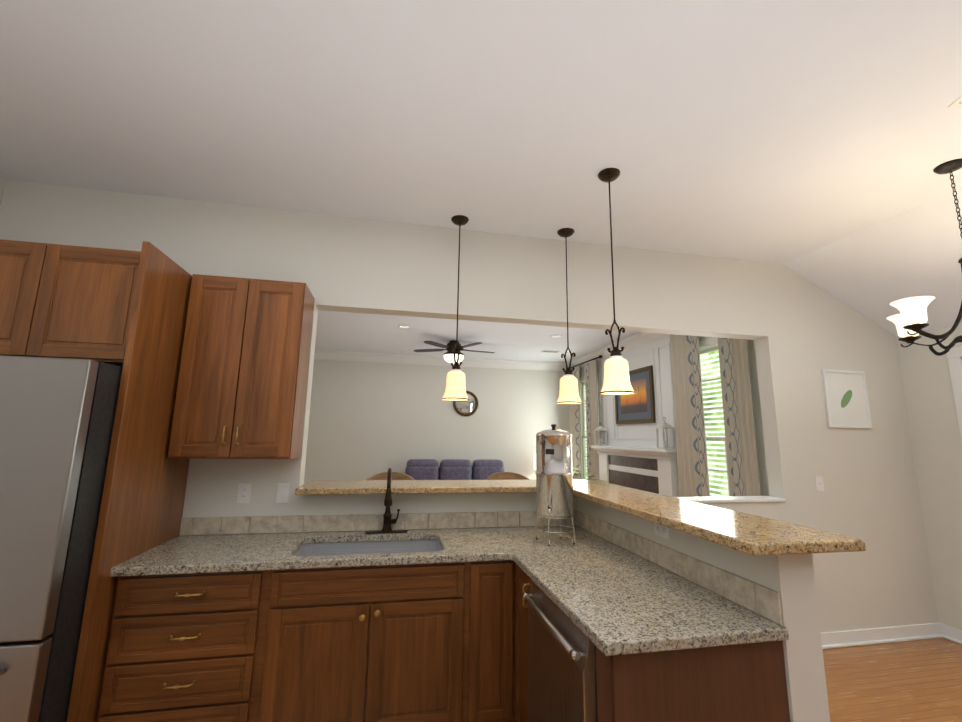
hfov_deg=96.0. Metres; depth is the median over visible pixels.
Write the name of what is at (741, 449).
panel
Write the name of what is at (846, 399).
framed picture
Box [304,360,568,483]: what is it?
wall
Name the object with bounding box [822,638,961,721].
floor
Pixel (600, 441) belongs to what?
decorative lantern
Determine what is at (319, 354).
crown molding
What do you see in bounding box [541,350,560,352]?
ceiling vent
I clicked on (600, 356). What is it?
curtain rod
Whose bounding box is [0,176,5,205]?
wall
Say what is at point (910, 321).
dining chandelier
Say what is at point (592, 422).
panel
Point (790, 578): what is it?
wall
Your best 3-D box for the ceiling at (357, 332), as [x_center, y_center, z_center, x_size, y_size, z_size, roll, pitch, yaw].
[-0.543,-0.538,5.926,5.980,0.050,5.260,3,-10,-11]
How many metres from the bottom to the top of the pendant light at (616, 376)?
1.277 m
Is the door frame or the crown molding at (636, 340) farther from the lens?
the crown molding at (636, 340)
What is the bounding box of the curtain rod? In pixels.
[570,355,601,368]
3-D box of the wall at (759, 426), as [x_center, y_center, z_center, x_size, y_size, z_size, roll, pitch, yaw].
[2.431,1.127,6.256,0.140,3.025,5.260,3,-10,-11]
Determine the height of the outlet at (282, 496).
0.116 m
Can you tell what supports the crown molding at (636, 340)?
attached to the wall at (759, 426)
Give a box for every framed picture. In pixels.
[615,365,654,423]
[821,369,871,427]
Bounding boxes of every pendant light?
[442,215,468,400]
[556,228,582,403]
[598,168,635,394]
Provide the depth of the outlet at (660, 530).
2.07 m
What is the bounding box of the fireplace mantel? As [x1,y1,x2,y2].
[591,445,678,496]
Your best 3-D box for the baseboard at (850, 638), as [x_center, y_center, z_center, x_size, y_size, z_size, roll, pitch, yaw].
[2.239,2.072,3.171,2.940,0.100,0.034,3,-10,-11]
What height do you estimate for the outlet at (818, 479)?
0.116 m
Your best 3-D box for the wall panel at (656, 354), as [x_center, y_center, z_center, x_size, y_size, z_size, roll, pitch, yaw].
[2.309,1.214,6.423,0.025,2.905,2.000,3,-10,-11]
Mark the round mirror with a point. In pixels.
(469, 407)
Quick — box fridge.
[0,355,122,721]
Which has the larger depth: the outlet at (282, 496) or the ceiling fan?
the ceiling fan
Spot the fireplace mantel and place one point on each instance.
(653, 470)
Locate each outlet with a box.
[237,483,250,502]
[276,483,289,502]
[654,523,669,539]
[815,476,823,491]
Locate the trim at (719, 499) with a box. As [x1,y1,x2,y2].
[674,496,785,502]
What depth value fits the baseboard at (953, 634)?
3.38 m
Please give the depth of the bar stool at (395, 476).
3.56 m
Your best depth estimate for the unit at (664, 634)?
1.48 m
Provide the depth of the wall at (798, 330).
3.33 m
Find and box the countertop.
[106,525,788,656]
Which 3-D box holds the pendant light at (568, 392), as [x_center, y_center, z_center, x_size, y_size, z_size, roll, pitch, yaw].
[0.622,-0.334,3.118,0.183,1.277,0.183,3,-10,-11]
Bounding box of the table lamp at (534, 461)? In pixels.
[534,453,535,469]
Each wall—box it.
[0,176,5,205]
[0,180,938,632]
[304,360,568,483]
[577,497,829,721]
[580,336,768,495]
[896,324,961,629]
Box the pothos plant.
[572,468,608,481]
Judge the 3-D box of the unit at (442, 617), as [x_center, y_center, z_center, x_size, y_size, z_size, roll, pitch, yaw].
[-0.844,0.750,2.591,3.723,2.410,0.996,3,-10,-11]
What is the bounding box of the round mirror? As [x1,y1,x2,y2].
[453,391,478,416]
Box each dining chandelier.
[886,296,961,355]
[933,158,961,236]
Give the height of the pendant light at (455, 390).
1.277 m
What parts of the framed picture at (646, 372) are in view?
sunset art picture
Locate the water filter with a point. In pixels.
(554, 484)
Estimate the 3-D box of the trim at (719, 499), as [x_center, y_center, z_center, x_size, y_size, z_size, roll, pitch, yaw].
[1.642,1.060,3.310,1.451,0.021,0.180,3,-10,-11]
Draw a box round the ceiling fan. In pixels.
[414,340,494,362]
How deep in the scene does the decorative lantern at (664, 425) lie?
5.52 m
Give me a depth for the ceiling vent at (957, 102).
1.95 m
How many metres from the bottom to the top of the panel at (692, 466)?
2.860 m
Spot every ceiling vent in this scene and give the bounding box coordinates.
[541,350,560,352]
[947,96,961,107]
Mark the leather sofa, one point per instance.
(447, 469)
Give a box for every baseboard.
[821,622,942,648]
[941,623,961,644]
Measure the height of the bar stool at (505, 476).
1.212 m
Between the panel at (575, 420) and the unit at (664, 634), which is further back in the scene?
the panel at (575, 420)
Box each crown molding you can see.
[314,350,565,370]
[567,332,669,367]
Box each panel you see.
[569,366,582,478]
[585,360,599,480]
[602,336,675,448]
[670,334,709,496]
[718,338,761,495]
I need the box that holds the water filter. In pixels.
[535,424,575,545]
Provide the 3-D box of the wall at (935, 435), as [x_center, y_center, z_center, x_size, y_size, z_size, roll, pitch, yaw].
[4.279,0.104,1.300,0.140,3.400,6.090,3,-10,-11]
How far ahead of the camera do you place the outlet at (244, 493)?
2.64 m
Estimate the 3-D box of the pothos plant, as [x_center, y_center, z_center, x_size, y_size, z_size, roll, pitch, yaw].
[0.725,0.843,3.233,0.420,0.093,0.286,3,-10,-11]
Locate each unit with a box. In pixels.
[0,239,660,721]
[508,495,865,721]
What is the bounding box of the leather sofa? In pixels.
[405,459,504,479]
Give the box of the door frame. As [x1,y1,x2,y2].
[946,346,961,440]
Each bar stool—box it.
[367,472,413,479]
[486,472,529,479]
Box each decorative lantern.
[594,422,606,445]
[656,417,674,448]
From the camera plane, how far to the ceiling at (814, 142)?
2.09 m
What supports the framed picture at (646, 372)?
attached to the wall panel at (656, 354)
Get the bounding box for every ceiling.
[0,0,961,336]
[315,310,639,362]

